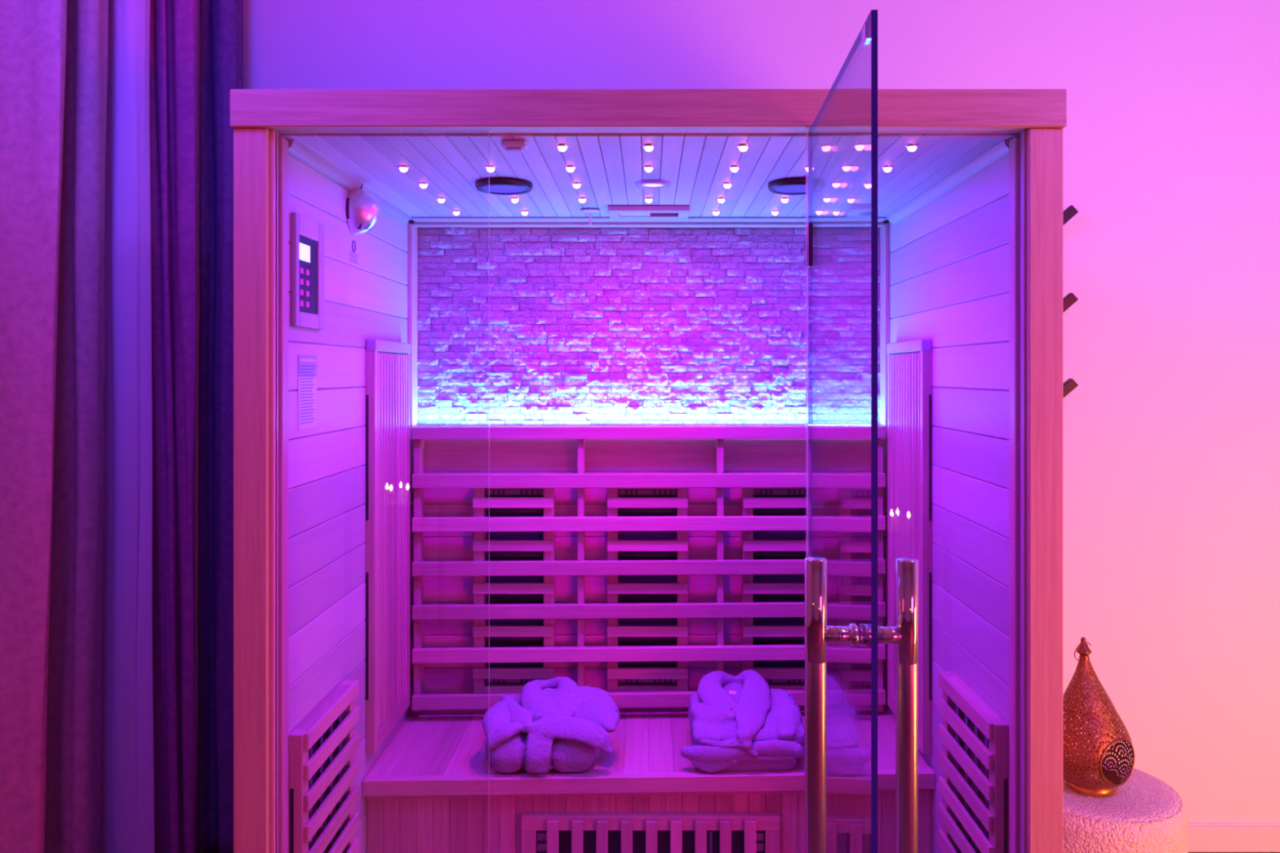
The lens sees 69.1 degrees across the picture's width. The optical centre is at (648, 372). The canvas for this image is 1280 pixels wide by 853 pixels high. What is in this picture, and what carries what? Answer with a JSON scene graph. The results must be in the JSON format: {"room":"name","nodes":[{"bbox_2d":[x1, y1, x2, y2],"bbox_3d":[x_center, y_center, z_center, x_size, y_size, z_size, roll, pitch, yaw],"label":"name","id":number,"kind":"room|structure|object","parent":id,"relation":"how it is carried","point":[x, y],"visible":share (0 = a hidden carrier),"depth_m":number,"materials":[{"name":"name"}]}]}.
{"room":"spa sauna room","nodes":[
{"label":"spa sauna room","id":0,"kind":"room"},
{"bbox_2d":[195,0,1279,822],"bbox_3d":[0.100,0.100,2.975,5.000,2.800,0.100,0,0,0],"label":"wall","id":1,"kind":"structure","parent":0,"point":[1171,133],"depth_m":2.92,"materials":[{"name":"white paint"}]},
{"bbox_2d":[195,822,1279,826],"bbox_3d":[0.100,1.418,2.920,5.000,0.008,0.010,0,0,0],"label":"trim","id":2,"kind":"structure","parent":1,"relation":"attached to","point":[1188,824],"depth_m":2.92,"materials":[{"name":"white"}]},
{"bbox_2d":[1062,205,1078,398],"bbox_3d":[1.262,-0.225,2.896,0.132,0.750,0.052,0,0,13],"label":"coat rack","id":3,"kind":"object","parent":1,"relation":"attached to","point":[1069,212],"visible":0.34,"depth_m":2.86,"materials":[{"name":"black wood"}]},
{"bbox_2d":[1187,826,1279,852],"bbox_3d":[0.100,1.461,2.917,5.000,0.078,0.016,0,0,0],"label":"baseboard","id":4,"kind":"structure","parent":1,"relation":"attached to","point":[1200,838],"depth_m":2.91,"materials":[{"name":"white paint"}]},
{"bbox_2d":[1187,852,1279,852],"bbox_3d":[0.100,1.510,0.463,5.198,0.020,5.123,0,0,0],"label":"floor","id":5,"kind":"structure","parent":0,"point":[1188,852],"depth_m":2.91,"materials":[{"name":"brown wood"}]},
{"bbox_2d":[230,9,1066,852],"bbox_3d":[-0.007,0.487,2.009,1.565,2.026,1.703,0,0,0],"label":"cabin","id":6,"kind":"object","parent":5,"relation":"on","point":[974,214],"visible":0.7,"depth_m":1.78,"materials":[{"name":"brown wood"}]},
{"bbox_2d":[297,354,316,430],"bbox_3d":[-0.709,0.040,1.931,0.002,0.153,0.103,0,0,0],"label":"instruction sheet","id":7,"kind":"object","parent":6,"relation":"attached to","point":[307,364],"visible":1,"depth_m":1.93,"materials":[{"name":"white paper"}]},
{"bbox_2d":[291,212,324,329],"bbox_3d":[-0.704,-0.205,1.923,0.010,0.225,0.163,0,0,0],"label":"control panel","id":8,"kind":"object","parent":6,"relation":"attached to","point":[307,234],"visible":1,"depth_m":1.91,"materials":[{"name":"white plastic"}]},
{"bbox_2d":[288,680,359,852],"bbox_3d":[-0.691,1.013,1.994,0.037,0.600,0.332,0,0,0],"label":"heater","id":9,"kind":"object","parent":6,"relation":"attached to","point":[324,768],"visible":1,"depth_m":1.96,"materials":[{"name":"brown wood"}]},
{"bbox_2d":[349,240,358,264],"bbox_3d":[-0.709,-0.292,2.236,0.003,0.053,0.063,0,0,0],"label":"label","id":10,"kind":"object","parent":6,"relation":"attached to","point":[354,251],"depth_m":2.23,"materials":[{"name":"purple"}]},
{"bbox_2d":[346,184,380,235],"bbox_3d":[-0.677,-0.415,2.225,0.065,0.168,0.094,0,0,0],"label":"wall lamp","id":11,"kind":"object","parent":6,"relation":"attached to","point":[362,209],"visible":0.88,"depth_m":2.19,"materials":[{"name":"silver metal"}]},
{"bbox_2d":[365,339,410,753],"bbox_3d":[-0.697,0.435,2.500,0.026,1.039,0.343,0,0,0],"label":"heater","id":12,"kind":"object","parent":6,"relation":"attached to","point":[387,374],"visible":1,"depth_m":2.42,"materials":[{"name":"brown wood"}]},
{"bbox_2d":[397,165,409,172],"bbox_3d":[-0.538,-0.446,2.040,0.027,0.012,0.027,0,0,0],"label":"light","id":13,"kind":"object","parent":6,"relation":"attached to","point":[402,168],"visible":1,"depth_m":2.03,"materials":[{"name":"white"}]},
{"bbox_2d":[417,182,429,188],"bbox_3d":[-0.538,-0.446,2.220,0.027,0.012,0.027,0,0,0],"label":"light","id":14,"kind":"object","parent":6,"relation":"attached to","point":[423,185],"visible":1,"depth_m":2.21,"materials":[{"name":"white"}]},
{"bbox_2d":[435,197,446,203],"bbox_3d":[-0.538,-0.446,2.410,0.027,0.012,0.027,0,0,0],"label":"light","id":15,"kind":"object","parent":6,"relation":"attached to","point":[441,200],"visible":1,"depth_m":2.40,"materials":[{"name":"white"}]},
{"bbox_2d":[451,210,461,215],"bbox_3d":[-0.538,-0.446,2.600,0.027,0.012,0.027,0,0,0],"label":"light","id":16,"kind":"object","parent":6,"relation":"attached to","point":[455,212],"visible":1,"depth_m":2.59,"materials":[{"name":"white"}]},
{"bbox_2d":[484,165,497,172],"bbox_3d":[-0.347,-0.446,2.040,0.027,0.012,0.027,0,0,0],"label":"light","id":17,"kind":"object","parent":6,"relation":"attached to","point":[490,168],"visible":1,"depth_m":2.03,"materials":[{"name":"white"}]},
{"bbox_2d":[475,177,533,195],"bbox_3d":[-0.345,-0.444,2.215,0.136,0.017,0.136,0,0,0],"label":"ceiling speaker","id":18,"kind":"object","parent":6,"relation":"attached to","point":[493,185],"visible":1,"depth_m":2.18,"materials":[{"name":"grey metal"}]},
{"bbox_2d":[481,186,526,193],"bbox_3d":[-0.345,-0.437,2.215,0.106,0.002,0.106,0,0,-34],"label":"grille","id":19,"kind":"object","parent":18,"relation":"attached to","point":[487,189],"depth_m":2.22,"materials":[{"name":"white"}]},
{"bbox_2d":[510,197,519,203],"bbox_3d":[-0.347,-0.446,2.410,0.027,0.012,0.027,0,0,0],"label":"light","id":20,"kind":"object","parent":6,"relation":"attached to","point":[514,200],"visible":1,"depth_m":2.40,"materials":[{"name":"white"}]},
{"bbox_2d":[520,210,529,215],"bbox_3d":[-0.347,-0.446,2.600,0.027,0.012,0.027,0,0,0],"label":"light","id":21,"kind":"object","parent":6,"relation":"attached to","point":[523,212],"visible":1,"depth_m":2.59,"materials":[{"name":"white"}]},
{"bbox_2d":[555,144,568,151],"bbox_3d":[-0.172,-0.446,1.850,0.027,0.012,0.027,0,0,0],"label":"light","id":22,"kind":"object","parent":6,"relation":"attached to","point":[562,148],"visible":1,"depth_m":1.84,"materials":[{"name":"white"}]},
{"bbox_2d":[564,165,576,172],"bbox_3d":[-0.172,-0.446,2.040,0.027,0.012,0.027,0,0,0],"label":"light","id":23,"kind":"object","parent":6,"relation":"attached to","point":[569,168],"visible":1,"depth_m":2.03,"materials":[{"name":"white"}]},
{"bbox_2d":[571,182,582,188],"bbox_3d":[-0.172,-0.446,2.220,0.027,0.012,0.027,0,0,0],"label":"light","id":24,"kind":"object","parent":6,"relation":"attached to","point":[576,185],"visible":1,"depth_m":2.21,"materials":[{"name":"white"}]},
{"bbox_2d":[577,197,587,203],"bbox_3d":[-0.172,-0.446,2.410,0.027,0.012,0.027,0,0,0],"label":"light","id":25,"kind":"object","parent":6,"relation":"attached to","point":[582,200],"visible":1,"depth_m":2.40,"materials":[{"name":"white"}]},
{"bbox_2d":[580,208,600,225],"bbox_3d":[-0.162,-0.429,2.570,0.057,0.044,0.057,0,0,0],"label":"sensor","id":26,"kind":"object","parent":6,"relation":"attached to","point":[589,211],"visible":1,"depth_m":2.56,"materials":[{"name":"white plastic"}]},
{"bbox_2d":[642,165,654,172],"bbox_3d":[0.000,-0.446,2.040,0.027,0.012,0.027,0,0,0],"label":"light","id":27,"kind":"object","parent":6,"relation":"attached to","point":[647,168],"visible":1,"depth_m":2.03,"materials":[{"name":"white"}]},
{"bbox_2d":[643,197,653,203],"bbox_3d":[0.000,-0.446,2.410,0.027,0.012,0.027,0,0,0],"label":"light","id":28,"kind":"object","parent":6,"relation":"attached to","point":[648,200],"visible":1,"depth_m":2.40,"materials":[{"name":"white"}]},
{"bbox_2d":[408,217,889,438],"bbox_3d":[0.000,-0.130,2.767,1.419,0.644,0.153,0,0,0],"label":"stone panel","id":29,"kind":"object","parent":6,"relation":"attached to","point":[513,321],"visible":0.95,"depth_m":2.80,"materials":[{"name":"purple stone"}]},
{"bbox_2d":[362,707,935,852],"bbox_3d":[0.000,1.222,2.524,1.419,0.465,0.448,0,0,0],"label":"bench","id":30,"kind":"object","parent":6,"relation":"on","point":[433,788],"visible":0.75,"depth_m":2.33,"materials":[{"name":"brown wood"}]},
{"bbox_2d":[481,676,619,773],"bbox_3d":[-0.253,0.924,2.456,0.362,0.162,0.338,0,0,0],"label":"bathrobe","id":31,"kind":"object","parent":30,"relation":"on","point":[559,724],"visible":1,"depth_m":2.34,"materials":[{"name":"fabric"}]},
{"bbox_2d":[521,812,779,852],"bbox_3d":[0.004,1.253,2.317,0.643,0.300,0.034,0,0,0],"label":"heater","id":32,"kind":"object","parent":30,"relation":"attached to","point":[541,832],"visible":1,"depth_m":2.31,"materials":[{"name":"brown wood"}]},
{"bbox_2d":[680,669,804,773],"bbox_3d":[0.255,0.916,2.463,0.315,0.163,0.342,0,0,7],"label":"bathrobe","id":33,"kind":"object","parent":30,"relation":"on","point":[738,723],"visible":1,"depth_m":2.37,"materials":[{"name":"fabric"}]},
{"bbox_2d":[608,205,689,218],"bbox_3d":[0.000,-0.444,2.570,0.220,0.015,0.130,0,0,0],"label":"roof vent","id":34,"kind":"object","parent":6,"relation":"attached to","point":[615,211],"visible":1,"depth_m":2.52,"materials":[{"name":"brown wood"}]},
{"bbox_2d":[619,213,650,216],"bbox_3d":[-0.038,-0.443,2.570,0.085,0.010,0.058,0,0,0],"label":"shutter","id":35,"kind":"object","parent":34,"relation":"hanging from","point":[620,214],"depth_m":2.58,"materials":[{"name":"white plastic"}]},
{"bbox_2d":[642,144,655,151],"bbox_3d":[0.000,-0.446,1.850,0.027,0.012,0.027,0,0,0],"label":"light","id":36,"kind":"object","parent":6,"relation":"attached to","point":[648,148],"visible":1,"depth_m":1.84,"materials":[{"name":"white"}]},
{"bbox_2d":[409,425,888,714],"bbox_3d":[0.000,0.587,2.722,1.418,0.865,0.084,0,0,0],"label":"backrest","id":37,"kind":"object","parent":6,"relation":"attached to","point":[714,464],"visible":0.75,"depth_m":2.70,"materials":[{"name":"brown wood"}]},
{"bbox_2d":[472,488,555,693],"bbox_3d":[-0.394,0.628,2.727,0.235,0.616,0.048,0,0,0],"label":"heater","id":38,"kind":"object","parent":37,"relation":"attached to","point":[488,677],"visible":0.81,"depth_m":2.72,"materials":[{"name":"brown wood"}]},
{"bbox_2d":[607,488,688,692],"bbox_3d":[-0.004,0.628,2.727,0.235,0.616,0.048,0,0,0],"label":"heater","id":39,"kind":"object","parent":37,"relation":"attached to","point":[637,676],"visible":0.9,"depth_m":2.72,"materials":[{"name":"brown wood"}]},
{"bbox_2d":[742,487,823,689],"bbox_3d":[0.392,0.628,2.727,0.235,0.616,0.048,0,0,0],"label":"heater","id":40,"kind":"object","parent":37,"relation":"attached to","point":[793,501],"visible":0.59,"depth_m":2.72,"materials":[{"name":"brown wood"}]},
{"bbox_2d":[635,179,671,189],"bbox_3d":[0.010,-0.448,2.215,0.086,0.008,0.086,0,0,0],"label":"ceiling lamp","id":41,"kind":"object","parent":6,"relation":"attached to","point":[646,184],"visible":1,"depth_m":2.20,"materials":[{"name":"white plastic"}]},
{"bbox_2d":[643,183,662,186],"bbox_3d":[0.010,-0.448,2.215,0.054,0.003,0.054,0,0,0],"label":"diffuser","id":42,"kind":"object","parent":41,"relation":"attached to","point":[644,184],"depth_m":2.21,"materials":[{"name":"white plastic"}]},
{"bbox_2d":[711,210,720,215],"bbox_3d":[0.188,-0.446,2.600,0.027,0.012,0.027,0,0,0],"label":"light","id":43,"kind":"object","parent":6,"relation":"attached to","point":[714,212],"visible":1,"depth_m":2.59,"materials":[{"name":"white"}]},
{"bbox_2d":[715,197,726,203],"bbox_3d":[0.188,-0.446,2.410,0.027,0.012,0.027,0,0,0],"label":"light","id":44,"kind":"object","parent":6,"relation":"attached to","point":[721,200],"visible":1,"depth_m":2.40,"materials":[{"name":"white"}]},
{"bbox_2d":[721,182,733,188],"bbox_3d":[0.188,-0.446,2.220,0.027,0.012,0.027,0,0,0],"label":"light","id":45,"kind":"object","parent":6,"relation":"attached to","point":[726,185],"visible":1,"depth_m":2.21,"materials":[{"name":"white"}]},
{"bbox_2d":[728,165,740,172],"bbox_3d":[0.188,-0.446,2.040,0.027,0.012,0.027,0,0,0],"label":"light","id":46,"kind":"object","parent":6,"relation":"attached to","point":[733,168],"visible":1,"depth_m":2.03,"materials":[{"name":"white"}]},
{"bbox_2d":[736,144,750,151],"bbox_3d":[0.188,-0.446,1.850,0.027,0.012,0.027,0,0,0],"label":"light","id":47,"kind":"object","parent":6,"relation":"attached to","point":[742,148],"visible":1,"depth_m":1.84,"materials":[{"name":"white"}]},
{"bbox_2d":[770,210,779,215],"bbox_3d":[0.353,-0.446,2.600,0.027,0.012,0.027,0,0,0],"label":"light","id":48,"kind":"object","parent":6,"relation":"attached to","point":[774,212],"visible":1,"depth_m":2.59,"materials":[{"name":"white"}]},
{"bbox_2d":[779,197,790,203],"bbox_3d":[0.353,-0.446,2.410,0.027,0.012,0.027,0,0,0],"label":"light","id":49,"kind":"object","parent":6,"relation":"attached to","point":[784,200],"visible":1,"depth_m":2.40,"materials":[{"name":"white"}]},
{"bbox_2d":[768,177,825,195],"bbox_3d":[0.352,-0.444,2.215,0.136,0.017,0.136,0,0,0],"label":"ceiling speaker","id":50,"kind":"object","parent":6,"relation":"attached to","point":[795,185],"visible":0.94,"depth_m":2.18,"materials":[{"name":"grey metal"}]},
{"bbox_2d":[773,186,818,193],"bbox_3d":[0.352,-0.437,2.215,0.106,0.002,0.106,0,0,-34],"label":"grille","id":51,"kind":"object","parent":50,"relation":"attached to","point":[777,189],"depth_m":2.22,"materials":[{"name":"white"}]},
{"bbox_2d":[803,165,815,172],"bbox_3d":[0.353,-0.446,2.040,0.027,0.012,0.027,0,0,0],"label":"light","id":52,"kind":"object","parent":6,"relation":"attached to","point":[806,167],"visible":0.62,"depth_m":2.03,"materials":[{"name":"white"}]},
{"bbox_2d":[819,144,832,151],"bbox_3d":[0.353,-0.446,1.850,0.027,0.012,0.027,0,0,0],"label":"light","id":53,"kind":"object","parent":6,"relation":"attached to","point":[825,148],"visible":1,"depth_m":1.84,"materials":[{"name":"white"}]},
{"bbox_2d":[831,210,840,215],"bbox_3d":[0.524,-0.446,2.600,0.027,0.012,0.027,0,0,0],"label":"light","id":54,"kind":"object","parent":6,"relation":"attached to","point":[834,212],"visible":1,"depth_m":2.59,"materials":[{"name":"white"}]},
{"bbox_2d":[845,197,856,203],"bbox_3d":[0.524,-0.446,2.410,0.027,0.012,0.027,0,0,0],"label":"light","id":55,"kind":"object","parent":6,"relation":"attached to","point":[851,200],"visible":1,"depth_m":2.40,"materials":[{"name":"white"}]},
{"bbox_2d":[862,182,871,188],"bbox_3d":[0.524,-0.446,2.220,0.027,0.012,0.027,0,0,0],"label":"light","id":56,"kind":"object","parent":6,"relation":"attached to","point":[868,185],"visible":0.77,"depth_m":2.21,"materials":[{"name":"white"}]},
{"bbox_2d":[881,165,893,172],"bbox_3d":[0.524,-0.446,2.040,0.027,0.012,0.027,0,0,0],"label":"light","id":57,"kind":"object","parent":6,"relation":"attached to","point":[886,168],"visible":1,"depth_m":2.03,"materials":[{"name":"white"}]},
{"bbox_2d":[886,339,931,753],"bbox_3d":[0.697,0.435,2.500,0.026,1.039,0.343,0,0,0],"label":"heater","id":58,"kind":"object","parent":6,"relation":"attached to","point":[908,374],"visible":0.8,"depth_m":2.41,"materials":[{"name":"brown wood"}]},
{"bbox_2d":[905,144,919,151],"bbox_3d":[0.524,-0.446,1.850,0.027,0.012,0.027,0,0,0],"label":"light","id":59,"kind":"object","parent":6,"relation":"attached to","point":[911,148],"visible":1,"depth_m":1.84,"materials":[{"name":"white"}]},
{"bbox_2d":[937,671,1008,852],"bbox_3d":[0.691,0.993,1.994,0.037,0.600,0.332,0,0,0],"label":"heater","id":60,"kind":"object","parent":6,"relation":"attached to","point":[973,759],"visible":1,"depth_m":1.96,"materials":[{"name":"brown wood"}]},
{"bbox_2d":[1062,755,1187,852],"bbox_3d":[1.262,1.331,2.630,0.456,0.339,0.456,0,0,0],"label":"pouf","id":61,"kind":"object","parent":5,"relation":"on","point":[1144,814],"visible":0.44,"depth_m":2.46,"materials":[{"name":"beige fabric"}]},
{"bbox_2d":[1062,636,1134,795],"bbox_3d":[1.231,0.950,2.604,0.219,0.420,0.211,0,0,-18],"label":"lantern","id":62,"kind":"object","parent":61,"relation":"on","point":[1095,780],"visible":0.9,"depth_m":2.55,"materials":[{"name":"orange metal"}]},
{"bbox_2d":[1062,755,1181,822],"bbox_3d":[1.262,1.166,2.630,0.424,0.010,0.424,0,0,0],"label":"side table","id":63,"kind":"object","parent":61,"relation":"on","point":[1144,797],"depth_m":2.51,"materials":[{"name":"beige fabric"}]},
{"bbox_3d":[0.100,-1.350,0.462,5.200,0.100,5.125,0,0,0],"label":"ceiling","id":64,"kind":"structure","parent":0,"visible":0},
{"bbox_2d":[0,0,66,852],"bbox_3d":[-1.565,0.100,2.153,0.483,2.760,0.124,0,0,0],"label":"velvet curtain","id":65,"kind":"object","parent":64,"relation":"hanging from","point":[33,33],"visible":1,"depth_m":2.10,"materials":[{"name":"purple fabric"}]},
{"bbox_2d":[44,0,108,852],"bbox_3d":[-1.489,0.100,2.353,0.272,2.760,0.112,0,0,14],"label":"velvet curtain","id":66,"kind":"object","parent":64,"relation":"hanging from","point":[73,717],"visible":0.83,"depth_m":2.30,"materials":[{"name":"purple fabric"}]},
{"bbox_2d":[99,0,155,852],"bbox_3d":[-1.437,0.100,2.503,0.213,2.760,0.103,0,0,0],"label":"sheer curtain","id":67,"kind":"object","parent":64,"relation":"hanging from","point":[127,816],"visible":0.85,"depth_m":2.47,"materials":[{"name":"fabric"}]},
{"bbox_2d":[149,0,199,852],"bbox_3d":[-1.383,0.100,2.630,0.220,2.760,0.090,0,0,0],"label":"velvet curtain","id":68,"kind":"object","parent":64,"relation":"hanging from","point":[174,24],"visible":0.82,"depth_m":2.61,"materials":[{"name":"purple fabric"}]},
{"bbox_2d":[195,0,243,852],"bbox_3d":[-1.304,0.100,2.792,0.153,2.760,0.087,0,0,0],"label":"velvet curtain","id":69,"kind":"object","parent":64,"relation":"hanging from","point":[221,46],"visible":0.77,"depth_m":2.76,"materials":[{"name":"purple fabric"}]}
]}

